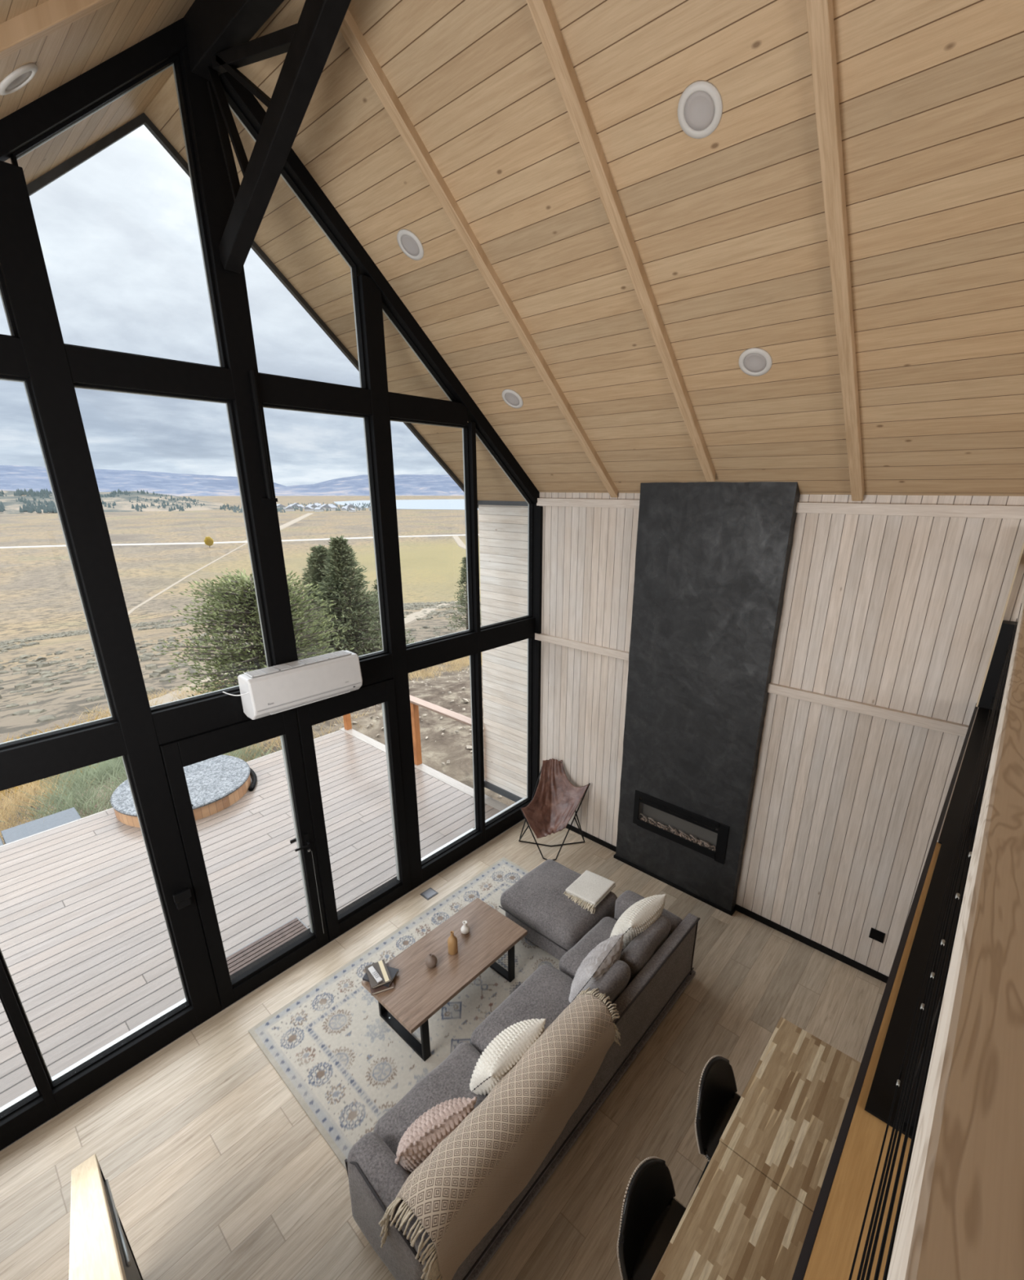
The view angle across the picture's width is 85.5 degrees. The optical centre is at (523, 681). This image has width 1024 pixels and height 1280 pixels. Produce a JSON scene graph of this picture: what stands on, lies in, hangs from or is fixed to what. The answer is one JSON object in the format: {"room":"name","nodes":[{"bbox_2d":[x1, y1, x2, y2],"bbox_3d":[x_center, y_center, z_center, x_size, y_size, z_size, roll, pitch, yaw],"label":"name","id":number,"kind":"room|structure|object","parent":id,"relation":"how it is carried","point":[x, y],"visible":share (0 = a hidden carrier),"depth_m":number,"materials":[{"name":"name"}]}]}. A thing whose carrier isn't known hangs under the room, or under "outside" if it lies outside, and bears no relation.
{"room":"living room","nodes":[
{"label":"living room","id":0,"kind":"room"},
{"bbox_2d":[0,730,516,1151],"bbox_3d":[-4.265,2.364,5.849,4.280,0.120,7.820,16,25,39],"label":"deck","id":1,"kind":"object","parent":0,"point":[86,948],"visible":0.67,"depth_m":6.04,"materials":[{"name":"wood"}]},
{"bbox_2d":[0,729,340,847],"bbox_3d":[-5.879,1.953,7.225,0.040,0.246,7.820,16,25,39],"label":"trim","id":2,"kind":"structure","parent":1,"relation":"attached to","point":[339,730],"depth_m":7.24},
{"bbox_2d":[110,755,257,827],"bbox_3d":[-4.758,1.773,7.941,1.690,0.820,1.759,16,25,39],"label":"hot tub","id":3,"kind":"object","parent":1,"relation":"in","point":[215,784],"visible":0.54,"depth_m":7.65,"materials":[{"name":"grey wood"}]},
{"bbox_2d":[225,916,308,975],"bbox_3d":[-2.436,2.514,5.215,0.325,0.021,0.800,16,25,39],"label":"door mat","id":4,"kind":"object","parent":1,"relation":"on","point":[236,961],"visible":0.48,"depth_m":5.24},
{"bbox_2d":[4,66,525,501],"bbox_3d":[-2.221,-2.630,3.784,0.829,2.960,6.180,16,25,39],"label":"soffit","id":5,"kind":"structure","parent":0,"point":[287,234],"depth_m":4.20,"materials":[{"name":"brown wood"}]},
{"bbox_2d":[26,112,145,195],"bbox_3d":[-3.684,-2.132,2.876,0.040,3.348,3.470,16,25,39],"label":"trim","id":6,"kind":"structure","parent":5,"relation":"attached to","point":[39,183],"depth_m":3.51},
{"bbox_2d":[0,17,542,1150],"bbox_3d":[-1.847,-0.624,4.126,0.182,6.508,6.220,16,25,39],"label":"wall","id":7,"kind":"structure","parent":0,"point":[38,353],"depth_m":3.67,"materials":[{"name":"black metal"}]},
{"bbox_2d":[0,271,17,337],"bbox_3d":[-2.896,-1.993,2.480,0.065,0.681,0.805,16,25,39],"label":"window","id":8,"kind":"structure","parent":7,"relation":"in","point":[3,295],"depth_m":2.82,"materials":[{"name":"black metal"}]},
{"bbox_2d":[0,993,41,1120],"bbox_3d":[-3.574,1.854,3.068,0.125,2.254,0.923,16,25,39],"label":"window","id":9,"kind":"structure","parent":7,"relation":"in","point":[8,1108],"depth_m":3.63,"materials":[{"name":"black metal"}]},
{"bbox_2d":[0,374,117,749],"bbox_3d":[-2.931,-0.568,2.938,0.065,1.957,0.902,16,25,39],"label":"window","id":10,"kind":"structure","parent":7,"relation":"in","point":[25,380],"depth_m":3.24,"materials":[{"name":"black metal"}]},
{"bbox_2d":[0,755,191,1088],"bbox_3d":[-2.947,1.623,3.736,0.125,2.254,0.868,16,25,39],"label":"window","id":11,"kind":"structure","parent":7,"relation":"in","point":[67,1073],"depth_m":3.95,"materials":[{"name":"black metal"}]},
{"bbox_2d":[9,53,226,368],"bbox_3d":[-2.231,-2.650,3.043,0.065,1.554,0.869,16,25,39],"label":"window","id":12,"kind":"structure","parent":7,"relation":"in","point":[174,61],"depth_m":3.16,"materials":[{"name":"black metal"}]},
{"bbox_2d":[73,382,272,711],"bbox_3d":[-2.235,-0.825,3.679,0.065,1.957,0.869,16,25,39],"label":"window","id":13,"kind":"structure","parent":7,"relation":"in","point":[229,410],"depth_m":3.83,"materials":[{"name":"black metal"}]},
{"bbox_2d":[172,888,191,910],"bbox_3d":[-2.487,1.581,4.034,0.070,0.140,0.110,16,25,39],"label":"wall box","id":14,"kind":"object","parent":7,"relation":"attached to","point":[181,898],"visible":1,"depth_m":4.01,"materials":[{"name":"black metal"}]},
{"bbox_2d":[159,707,328,1008],"bbox_3d":[-2.146,1.429,4.459,0.189,2.348,0.944,16,25,39],"label":"door","id":15,"kind":"structure","parent":7,"relation":"in","point":[177,754],"depth_m":4.32,"materials":[{"name":"black metal"}]},
{"bbox_2d":[248,369,277,502],"bbox_3d":[-1.785,-1.648,3.763,0.044,0.820,0.100,16,25,39],"label":"window frame","id":16,"kind":"structure","parent":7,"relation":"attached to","point":[252,375],"depth_m":3.75,"materials":[{"name":"black metal"}]},
{"bbox_2d":[221,83,366,389],"bbox_3d":[-1.534,-2.906,3.785,0.065,1.554,0.869,16,25,39],"label":"window","id":17,"kind":"structure","parent":7,"relation":"in","point":[233,106],"depth_m":3.91,"materials":[{"name":"black metal"}]},
{"bbox_2d":[237,649,362,719],"bbox_3d":[-1.701,0.013,4.303,0.215,0.327,0.890,16,25,39],"label":"air conditioner","id":18,"kind":"object","parent":7,"relation":"attached to","point":[275,689],"visible":1,"depth_m":4.18,"materials":[{"name":"white plastic"}]},
{"bbox_2d":[244,650,351,677],"bbox_3d":[-1.713,-0.141,4.260,0.130,0.006,0.802,16,25,39],"label":"grille","id":19,"kind":"object","parent":18,"relation":"attached to","point":[340,655],"depth_m":4.22,"materials":[{"name":"white plastic"}]},
{"bbox_2d":[262,404,388,660],"bbox_3d":[-1.537,-1.081,4.420,0.065,1.957,0.869,16,25,39],"label":"window","id":20,"kind":"structure","parent":7,"relation":"in","point":[366,420],"depth_m":4.63,"materials":[{"name":"black metal"}]},
{"bbox_2d":[294,678,410,940],"bbox_3d":[-1.528,1.192,5.146,0.087,2.348,0.935,16,25,39],"label":"door","id":21,"kind":"structure","parent":7,"relation":"in","point":[383,692],"depth_m":5.01,"materials":[{"name":"black metal"}]},
{"bbox_2d":[381,298,457,402],"bbox_3d":[-0.870,-2.739,4.635,0.065,0.681,0.805,16,25,39],"label":"window","id":22,"kind":"structure","parent":7,"relation":"in","point":[385,309],"depth_m":4.61,"materials":[{"name":"black metal"}]},
{"bbox_2d":[390,417,473,648],"bbox_3d":[-0.841,-1.338,5.161,0.065,1.957,0.902,16,25,39],"label":"window","id":23,"kind":"structure","parent":7,"relation":"in","point":[464,428],"depth_m":5.39,"materials":[{"name":"black metal"}]},
{"bbox_2d":[421,653,479,866],"bbox_3d":[-0.868,0.858,5.947,0.125,2.254,0.902,16,25,39],"label":"window","id":24,"kind":"structure","parent":7,"relation":"in","point":[437,852],"depth_m":6.24,"materials":[{"name":"black metal"}]},
{"bbox_2d":[475,426,533,629],"bbox_3d":[-0.213,-1.569,5.829,0.065,1.957,0.888,16,25,39],"label":"window","id":25,"kind":"structure","parent":7,"relation":"in","point":[530,523],"depth_m":6.09,"materials":[{"name":"black metal"}]},
{"bbox_2d":[484,637,532,826],"bbox_3d":[-0.240,0.627,6.614,0.125,2.254,0.888,16,25,39],"label":"window","id":26,"kind":"structure","parent":7,"relation":"in","point":[522,801],"depth_m":6.91,"materials":[{"name":"black metal"}]},
{"bbox_2d":[0,818,886,1279],"bbox_3d":[1.533,3.538,2.390,9.000,0.200,6.140,16,25,39],"label":"floor","id":27,"kind":"structure","parent":0,"point":[212,1166],"depth_m":3.65,"materials":[{"name":"brown wood"}]},
{"bbox_2d":[68,1154,142,1279],"bbox_3d":[-1.243,2.055,1.760,2.258,3.005,0.103,16,25,39],"label":"stair railing","id":28,"kind":"object","parent":27,"relation":"on","point":[100,1247],"visible":1,"depth_m":1.64,"materials":[{"name":"beige wood"}]},
{"bbox_2d":[248,857,559,1170],"bbox_3d":[-0.408,2.617,4.702,2.105,0.010,2.900,16,25,39],"label":"area rug","id":29,"kind":"object","parent":27,"relation":"on","point":[331,1046],"visible":0.41,"depth_m":4.34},
{"bbox_2d":[360,897,527,1061],"bbox_3d":[-0.607,2.426,4.565,0.615,0.438,1.235,16,25,39],"label":"coffee table","id":30,"kind":"object","parent":29,"relation":"on","point":[420,991],"visible":0.91,"depth_m":4.41,"materials":[{"name":"brown wood"}]},
{"bbox_2d":[368,962,394,995],"bbox_3d":[-1.102,2.288,4.258,0.170,0.022,0.235,-8,21,-22],"label":"book","id":31,"kind":"object","parent":30,"relation":"on","point":[380,988],"visible":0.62,"depth_m":4.17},
{"bbox_2d":[362,962,399,986],"bbox_3d":[-1.099,2.262,4.267,0.225,0.020,0.155,6,20,16],"label":"book","id":32,"kind":"object","parent":31,"relation":"on","point":[393,971],"visible":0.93,"depth_m":4.25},
{"bbox_2d":[364,960,391,989],"bbox_3d":[-1.117,2.247,4.250,0.150,0.019,0.215,-10,22,-27],"label":"book","id":33,"kind":"object","parent":32,"relation":"on","point":[380,966],"visible":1,"depth_m":4.24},
{"bbox_2d":[425,953,436,968],"bbox_3d":[-0.729,2.202,4.370,0.092,0.112,0.092,16,25,39],"label":"vase","id":34,"kind":"object","parent":30,"relation":"on","point":[431,960],"visible":1,"depth_m":4.34,"materials":[{"name":"beige ceramic"}]},
{"bbox_2d":[447,930,457,955],"bbox_3d":[-0.576,2.114,4.489,0.080,0.200,0.080,16,25,39],"label":"vase","id":35,"kind":"object","parent":30,"relation":"on","point":[452,947],"visible":1,"depth_m":4.46,"materials":[{"name":"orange ceramic"}]},
{"bbox_2d":[498,858,617,960],"bbox_3d":[0.333,2.149,5.271,0.891,0.428,0.799,16,25,39],"label":"ottoman","id":36,"kind":"object","parent":29,"relation":"on","point":[537,903],"visible":0.69,"depth_m":5.05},
{"bbox_2d":[563,870,615,913],"bbox_3d":[0.612,1.972,5.174,0.361,0.111,0.443,16,25,39],"label":"folded blanket","id":37,"kind":"object","parent":36,"relation":"on","point":[590,888],"visible":0.93,"depth_m":5.14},
{"bbox_2d":[344,889,700,1279],"bbox_3d":[0.197,2.446,3.918,0.863,0.793,2.941,16,25,39],"label":"sofa","id":38,"kind":"object","parent":27,"relation":"on","point":[651,974],"visible":0.49,"depth_m":3.76,"materials":[{"name":"fabric"}]},
{"bbox_2d":[372,1043,490,1174],"bbox_3d":[-0.439,2.681,3.411,0.652,0.230,0.802,16,25,39],"label":"seat cushion","id":39,"kind":"object","parent":38,"relation":"on","point":[451,1078],"depth_m":3.45,"materials":[{"name":"fabric"}]},
{"bbox_2d":[394,1096,476,1173],"bbox_3d":[-0.497,2.536,3.096,0.484,0.381,0.262,-14,23,-34],"label":"throw pillow","id":40,"kind":"object","parent":38,"relation":"on","point":[424,1135],"visible":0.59,"depth_m":2.98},
{"bbox_2d":[377,987,620,1279],"bbox_3d":[-0.029,2.540,3.228,0.396,0.604,1.684,16,25,39],"label":"throw blanket","id":41,"kind":"object","parent":38,"relation":"on","point":[467,1183],"visible":0.98,"depth_m":2.95,"materials":[{"name":"fabric"}]},
{"bbox_2d":[469,1017,545,1095],"bbox_3d":[-0.105,2.371,3.498,0.326,0.437,0.501,16,25,39],"label":"throw pillow","id":42,"kind":"object","parent":38,"relation":"on","point":[508,1047],"visible":0.75,"depth_m":3.37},
{"bbox_2d":[471,964,582,1054],"bbox_3d":[0.130,2.473,4.013,0.649,0.237,0.901,16,25,39],"label":"seat cushion","id":43,"kind":"object","parent":38,"relation":"on","point":[545,994],"depth_m":4.03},
{"bbox_2d":[558,916,629,991],"bbox_3d":[0.710,2.278,4.578,0.576,0.225,0.752,16,25,39],"label":"seat cushion","id":44,"kind":"object","parent":38,"relation":"on","point":[601,931],"depth_m":4.57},
{"bbox_2d":[568,933,623,1003],"bbox_3d":[0.540,2.141,4.114,0.296,0.445,0.474,16,25,39],"label":"throw pillow","id":45,"kind":"object","parent":38,"relation":"on","point":[606,952],"visible":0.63,"depth_m":4.00,"materials":[{"name":"white fabric"}]},
{"bbox_2d":[583,959,631,1008],"bbox_3d":[0.550,2.224,3.938,0.250,0.384,0.517,16,25,39],"label":"cushion","id":46,"kind":"object","parent":38,"relation":"on","point":[613,981],"depth_m":3.86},
{"bbox_2d":[609,893,666,949],"bbox_3d":[0.930,1.988,4.558,0.479,0.452,0.327,-14,24,-35],"label":"throw pillow","id":47,"kind":"object","parent":38,"relation":"on","point":[642,913],"visible":0.76,"depth_m":4.41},
{"bbox_2d":[619,916,671,983],"bbox_3d":[0.940,2.104,4.369,0.228,0.330,0.636,16,25,39],"label":"cushion","id":48,"kind":"object","parent":38,"relation":"on","point":[645,946],"depth_m":4.23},
{"bbox_2d":[518,758,590,860],"bbox_3d":[0.330,1.504,6.500,0.629,0.934,0.717,16,25,39],"label":"chair","id":49,"kind":"object","parent":27,"relation":"on","point":[555,800],"visible":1,"depth_m":6.51,"materials":[{"name":"leather"}]},
{"bbox_2d":[616,1156,686,1279],"bbox_3d":[0.677,2.807,2.588,0.452,1.050,0.459,16,25,39],"label":"bar stool","id":50,"kind":"object","parent":27,"relation":"on","point":[651,1215],"visible":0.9,"depth_m":2.59,"materials":[{"name":"black leather"}]},
{"bbox_2d":[613,481,799,915],"bbox_3d":[1.601,0.241,5.328,1.390,4.095,0.126,16,25,39],"label":"fireplace","id":51,"kind":"object","parent":27,"relation":"on","point":[702,648],"visible":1,"depth_m":5.14,"materials":[{"name":"black paint"}]},
{"bbox_2d":[686,1054,741,1207],"bbox_3d":[1.164,2.643,3.064,0.452,1.050,0.459,16,25,39],"label":"bar stool","id":52,"kind":"object","parent":27,"relation":"on","point":[717,1099],"visible":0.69,"depth_m":3.07,"materials":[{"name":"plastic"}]},
{"bbox_2d":[650,1141,813,1279],"bbox_3d":[0.550,3.020,2.123,0.481,0.950,1.831,16,25,39],"label":"bar table","id":53,"kind":"object","parent":27,"relation":"on","point":[737,1224],"visible":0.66,"depth_m":2.43,"materials":[{"name":"brown wood"}]},
{"bbox_2d":[719,1017,861,1212],"bbox_3d":[1.464,2.683,3.097,0.485,0.950,0.915,16,25,39],"label":"bar table","id":54,"kind":"object","parent":27,"relation":"on","point":[786,1122],"visible":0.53,"depth_m":2.90,"materials":[{"name":"brown wood"}]},
{"bbox_2d":[0,0,1023,496],"bbox_3d":[1.506,-1.591,0.640,9.100,2.840,6.180,16,25,39],"label":"ceiling","id":55,"kind":"structure","parent":0,"point":[727,226],"depth_m":2.91,"materials":[{"name":"brown wood"}]},
{"bbox_2d":[0,62,37,95],"bbox_3d":[-2.151,-2.558,2.353,0.204,0.136,0.160,16,25,39],"label":"ceiling light","id":56,"kind":"object","parent":55,"relation":"attached to","point":[21,76],"visible":1,"depth_m":2.34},
{"bbox_2d":[4,71,31,90],"bbox_3d":[-2.151,-2.558,2.353,0.142,0.098,0.114,16,25,39],"label":"diffuser","id":57,"kind":"object","parent":56,"relation":"attached to","point":[12,82],"depth_m":2.36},
{"bbox_2d":[0,0,115,59],"bbox_3d":[-2.073,-1.896,1.800,0.074,2.557,2.965,16,25,39],"label":"trim","id":58,"kind":"structure","parent":55,"relation":"attached to","point":[17,33],"depth_m":1.99,"materials":[{"name":"brown wood"}]},
{"bbox_2d":[183,0,351,273],"bbox_3d":[1.534,-2.106,0.434,9.026,1.173,0.120,16,25,39],"label":"roof truss","id":59,"kind":"object","parent":55,"relation":"attached to","point":[219,33],"visible":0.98,"depth_m":2.83,"materials":[{"name":"wood"}]},
{"bbox_2d":[396,228,423,260],"bbox_3d":[-0.776,-2.991,3.798,0.204,0.136,0.160,16,25,39],"label":"ceiling light","id":60,"kind":"object","parent":55,"relation":"attached to","point":[409,243],"visible":1,"depth_m":3.79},
{"bbox_2d":[400,235,418,256],"bbox_3d":[-0.776,-2.991,3.798,0.142,0.098,0.114,16,25,39],"label":"diffuser","id":61,"kind":"object","parent":60,"relation":"attached to","point":[409,243],"depth_m":3.80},
{"bbox_2d":[338,8,617,497],"bbox_3d":[-0.104,-2.622,3.895,0.074,2.557,2.965,16,25,39],"label":"trim","id":62,"kind":"structure","parent":55,"relation":"attached to","point":[349,30],"depth_m":3.43,"materials":[{"name":"brown wood"}]},
{"bbox_2d":[502,388,523,408],"bbox_3d":[-0.096,-2.436,4.780,0.204,0.136,0.160,16,25,39],"label":"ceiling light","id":63,"kind":"object","parent":55,"relation":"attached to","point":[511,397],"visible":1,"depth_m":4.77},
{"bbox_2d":[504,392,519,405],"bbox_3d":[-0.096,-2.436,4.780,0.142,0.098,0.114,16,25,39],"label":"diffuser","id":64,"kind":"object","parent":63,"relation":"attached to","point":[510,398],"depth_m":4.78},
{"bbox_2d":[525,0,715,481],"bbox_3d":[0.612,-2.440,3.168,0.074,2.418,2.800,16,25,39],"label":"ceiling beam","id":65,"kind":"structure","parent":55,"relation":"attached to","point":[542,13],"depth_m":2.94,"materials":[{"name":"brown wood"}]},
{"bbox_2d":[677,80,722,138],"bbox_3d":[0.783,-2.538,2.465,0.204,0.136,0.160,16,25,39],"label":"ceiling light","id":66,"kind":"object","parent":55,"relation":"attached to","point":[700,108],"visible":1,"depth_m":2.46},
{"bbox_2d":[684,91,714,130],"bbox_3d":[0.784,-2.539,2.465,0.142,0.098,0.114,16,25,39],"label":"diffuser","id":67,"kind":"object","parent":66,"relation":"attached to","point":[699,106],"depth_m":2.46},
{"bbox_2d":[738,347,772,376],"bbox_3d":[1.445,-1.990,3.457,0.204,0.136,0.160,16,25,39],"label":"ceiling light","id":68,"kind":"object","parent":55,"relation":"attached to","point":[753,362],"visible":1,"depth_m":3.45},
{"bbox_2d":[743,353,766,372],"bbox_3d":[1.445,-1.990,3.457,0.142,0.098,0.114,16,25,39],"label":"diffuser","id":69,"kind":"object","parent":68,"relation":"attached to","point":[753,362],"depth_m":3.46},
{"bbox_2d":[804,0,864,501],"bbox_3d":[1.458,-2.162,2.585,0.074,2.557,2.965,16,25,39],"label":"ceiling beam","id":70,"kind":"structure","parent":55,"relation":"attached to","point":[820,13],"depth_m":2.53,"materials":[{"name":"brown wood"}]},
{"bbox_2d":[478,492,1023,976],"bbox_3d":[3.219,0.689,4.144,9.930,4.033,0.148,16,25,39],"label":"wall","id":71,"kind":"structure","parent":0,"point":[901,613],"depth_m":4.67,"materials":[{"name":"wood"}]},
{"bbox_2d":[143,112,478,508],"bbox_3d":[-1.379,-2.981,5.327,0.040,3.348,3.470,16,25,39],"label":"trim","id":72,"kind":"structure","parent":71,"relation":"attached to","point":[148,124],"depth_m":4.63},
{"bbox_2d":[339,727,524,822],"bbox_3d":[-1.641,1.398,8.696,4.350,0.164,0.160,16,25,39],"label":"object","id":73,"kind":"structure","parent":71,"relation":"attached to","point":[460,786],"depth_m":8.36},
{"bbox_2d":[342,694,471,765],"bbox_3d":[-1.909,0.716,8.743,3.490,1.100,0.145,16,25,39],"label":"deck railing","id":74,"kind":"object","parent":73,"relation":"on","point":[415,702],"visible":0.36,"depth_m":8.41,"materials":[{"name":"orange wood"}]},
{"bbox_2d":[477,500,528,506],"bbox_3d":[-0.194,-2.079,6.394,0.830,0.090,0.190,16,25,39],"label":"trim","id":75,"kind":"structure","parent":71,"relation":"attached to","point":[479,502],"depth_m":6.32,"materials":[{"name":"grey metal"}]},
{"bbox_2d":[484,779,522,802],"bbox_3d":[-0.202,1.517,7.646,0.830,0.095,0.190,16,25,39],"label":"trim","id":76,"kind":"structure","parent":71,"relation":"attached to","point":[488,785],"depth_m":7.61,"materials":[{"name":"grey metal"}]},
{"bbox_2d":[565,823,888,983],"bbox_3d":[3.531,2.692,4.436,8.950,0.060,0.020,16,25,39],"label":"baseboard","id":77,"kind":"structure","parent":71,"relation":"attached to","point":[837,956],"depth_m":5.22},
{"bbox_2d":[534,632,968,737],"bbox_3d":[1.658,-0.084,5.219,4.050,0.078,0.045,16,25,39],"label":"trim","id":78,"kind":"structure","parent":71,"relation":"attached to","point":[950,727],"depth_m":4.46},
{"bbox_2d":[536,497,1023,519],"bbox_3d":[3.515,-0.954,3.179,9.000,0.078,0.035,16,25,39],"label":"trim","id":79,"kind":"structure","parent":71,"relation":"attached to","point":[895,509],"depth_m":3.96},
{"bbox_2d":[868,927,884,942],"bbox_3d":[3.023,2.176,4.739,0.105,0.098,0.016,16,25,39],"label":"wall outlet","id":80,"kind":"object","parent":71,"relation":"attached to","point":[874,934],"visible":1,"depth_m":4.73,"materials":[{"name":"black plastic"}]},
{"bbox_2d":[791,702,977,1279],"bbox_3d":[1.596,0.886,2.247,0.016,0.303,4.800,16,25,39],"label":"trim","id":81,"kind":"structure","parent":71,"relation":"attached to","point":[804,1256],"depth_m":1.44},
{"bbox_2d":[803,707,978,1279],"bbox_3d":[1.654,0.761,2.150,0.138,0.006,4.800,16,25,39],"label":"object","id":82,"kind":"structure","parent":71,"relation":"attached to","point":[833,1253],"depth_m":1.20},
{"bbox_2d":[803,710,977,1278],"bbox_3d":[3.448,1.404,0.686,4.938,0.238,4.800,16,25,39],"label":"floor","id":83,"kind":"structure","parent":0,"point":[976,710],"depth_m":1.44,"materials":[{"name":"brown wood"}]},
{"bbox_2d":[848,542,1023,1279],"bbox_3d":[1.503,0.263,1.750,0.220,1.194,5.318,16,25,39],"label":"loft railing","id":84,"kind":"object","parent":83,"relation":"on","point":[948,1077],"visible":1,"depth_m":0.49,"materials":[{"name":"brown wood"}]},
{"label":"outside","id":85,"kind":"structure","parent":0,"visible":0},
{"bbox_2d":[0,495,482,844],"bbox_3d":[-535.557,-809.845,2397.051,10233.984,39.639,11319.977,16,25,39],"label":"ground","id":86,"kind":"structure","parent":85,"point":[39,595],"depth_m":287.39,"materials":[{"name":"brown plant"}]},
{"bbox_2d":[0,699,173,799],"bbox_3d":[-9.954,1.700,10.215,5.070,1.311,8.034,15,24,37],"label":"brush","id":87,"kind":"object","parent":86,"relation":"on","point":[172,700],"visible":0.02,"depth_m":11.82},
{"bbox_2d":[0,739,280,824],"bbox_3d":[-7.747,2.004,8.035,4.239,1.022,7.828,16,25,39],"label":"grass","id":88,"kind":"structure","parent":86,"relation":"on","point":[113,766],"depth_m":8.61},
{"bbox_2d":[0,600,480,723],"bbox_3d":[-27.863,-16.668,107.027,155.843,27.909,120.620,16,25,39],"label":"sagebrush","id":89,"kind":"object","parent":86,"relation":"on","point":[4,645],"visible":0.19,"depth_m":39.17,"materials":[{"name":"green plant"}]},
{"bbox_2d":[0,653,482,844],"bbox_3d":[-7.085,0.370,16.152,10.542,3.235,22.071,4,20,12],"label":"dry grass","id":90,"kind":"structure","parent":86,"relation":"on","point":[457,662],"depth_m":9.06,"materials":[{"name":"plant"}]},
{"bbox_2d":[151,567,354,697],"bbox_3d":[-6.316,-0.803,13.381,4.335,3.798,4.254,5,20,13],"label":"conifer tree","id":91,"kind":"object","parent":86,"relation":"on","point":[239,593],"visible":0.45,"depth_m":12.73,"materials":[{"name":"green plant"}]},
{"bbox_2d":[232,502,370,512],"bbox_3d":[-485.851,-407.608,1291.357,550.408,8.992,465.565,16,25,39],"label":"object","id":92,"kind":"object","parent":86,"relation":"on","point":[362,507],"visible":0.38,"depth_m":1165.60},
{"bbox_2d":[295,543,378,657],"bbox_3d":[-6.588,-2.174,18.535,3.622,4.682,3.781,10,21,26],"label":"conifer tree","id":93,"kind":"object","parent":86,"relation":"on","point":[316,561],"visible":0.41,"depth_m":17.89,"materials":[{"name":"green plant"}]},
{"bbox_2d":[297,534,413,673],"bbox_3d":[-5.746,-2.257,18.066,4.632,4.895,4.270,1,19,3],"label":"conifer tree","id":94,"kind":"object","parent":86,"relation":"on","point":[338,579],"visible":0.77,"depth_m":17.57,"materials":[{"name":"green plant"}]},
{"bbox_2d":[316,666,514,802],"bbox_3d":[-0.737,0.658,14.180,9.612,1.896,8.961,16,25,39],"label":"loose stones","id":95,"kind":"object","parent":86,"relation":"on","point":[465,700],"visible":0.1,"depth_m":11.23},
{"bbox_2d":[446,556,480,631],"bbox_3d":[-3.706,-5.475,36.166,2.866,5.361,2.760,7,20,20],"label":"conifer tree","id":96,"kind":"object","parent":86,"relation":"on","point":[464,571],"visible":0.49,"depth_m":35.90,"materials":[{"name":"green plant"}]},
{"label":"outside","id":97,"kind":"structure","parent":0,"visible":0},
{"bbox_2d":[333,498,478,510],"bbox_3d":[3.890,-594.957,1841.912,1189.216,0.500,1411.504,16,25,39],"label":"lake","id":98,"kind":"structure","parent":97,"point":[457,504],"depth_m":1595.92,"materials":[{"name":"liquid"}]},
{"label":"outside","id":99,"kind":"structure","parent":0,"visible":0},
{"bbox_2d":[220,474,464,496],"bbox_3d":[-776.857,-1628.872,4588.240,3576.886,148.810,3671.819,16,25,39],"label":"mountain","id":100,"kind":"structure","parent":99,"point":[405,484],"depth_m":3685.34},
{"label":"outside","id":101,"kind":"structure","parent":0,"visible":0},
{"bbox_2d":[1,675,515,840],"bbox_3d":[-3.280,1.989,7.753,5.200,0.068,16.000,16,25,39],"label":"ground","id":102,"kind":"structure","parent":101,"point":[460,770],"depth_m":10.70,"materials":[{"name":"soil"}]},
{"bbox_2d":[0,807,80,844],"bbox_3d":[-6.266,1.971,7.241,0.430,0.220,0.760,16,25,39],"label":"stone slab","id":103,"kind":"object","parent":102,"relation":"on","point":[36,826],"visible":0.42,"depth_m":7.18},
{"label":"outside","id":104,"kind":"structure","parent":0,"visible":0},
{"bbox_2d":[0,490,225,514],"bbox_3d":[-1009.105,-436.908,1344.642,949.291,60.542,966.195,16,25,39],"label":"hill","id":105,"kind":"structure","parent":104,"point":[11,506],"depth_m":1164.18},
{"bbox_2d":[0,488,239,513],"bbox_3d":[-851.641,-387.318,1192.140,457.651,52.987,538.088,16,25,39],"label":"forest","id":106,"kind":"object","parent":105,"relation":"on","point":[51,507],"visible":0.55,"depth_m":1149.78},
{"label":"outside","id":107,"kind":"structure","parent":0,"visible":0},
{"bbox_2d":[0,465,239,496],"bbox_3d":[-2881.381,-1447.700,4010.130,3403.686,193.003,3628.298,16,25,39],"label":"mountain","id":108,"kind":"structure","parent":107,"point":[12,477],"depth_m":3361.28},
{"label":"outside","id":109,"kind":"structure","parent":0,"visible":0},
{"bbox_2d":[148,669,254,706],"bbox_3d":[-10.396,0.310,18.179,1.640,1.347,6.988,1,19,3],"label":"path","id":110,"kind":"structure","parent":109,"point":[165,698],"depth_m":16.55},
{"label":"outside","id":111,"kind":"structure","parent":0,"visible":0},
{"bbox_2d":[375,586,479,626],"bbox_3d":[-10.182,-26.831,159.560,159.749,34.453,182.379,16,25,39],"label":"path","id":112,"kind":"structure","parent":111,"point":[409,619],"depth_m":70.62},
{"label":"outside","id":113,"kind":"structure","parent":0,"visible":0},
{"bbox_2d":[0,533,479,548],"bbox_3d":[-227.337,-123.626,487.455,203.901,0.878,377.444,16,25,39],"label":"road","id":114,"kind":"structure","parent":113,"point":[478,534],"depth_m":459.42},
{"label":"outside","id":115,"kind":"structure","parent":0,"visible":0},
{"bbox_2d":[243,512,313,541],"bbox_3d":[-313.958,-213.934,746.330,499.100,0.889,334.090,16,25,39],"label":"road","id":116,"kind":"structure","parent":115,"point":[289,523],"depth_m":746.71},
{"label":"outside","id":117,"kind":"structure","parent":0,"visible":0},
{"bbox_2d":[127,542,247,615],"bbox_3d":[-184.437,-67.679,324.610,282.817,2.421,167.161,16,25,39],"label":"road","id":118,"kind":"structure","parent":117,"point":[132,610],"depth_m":264.73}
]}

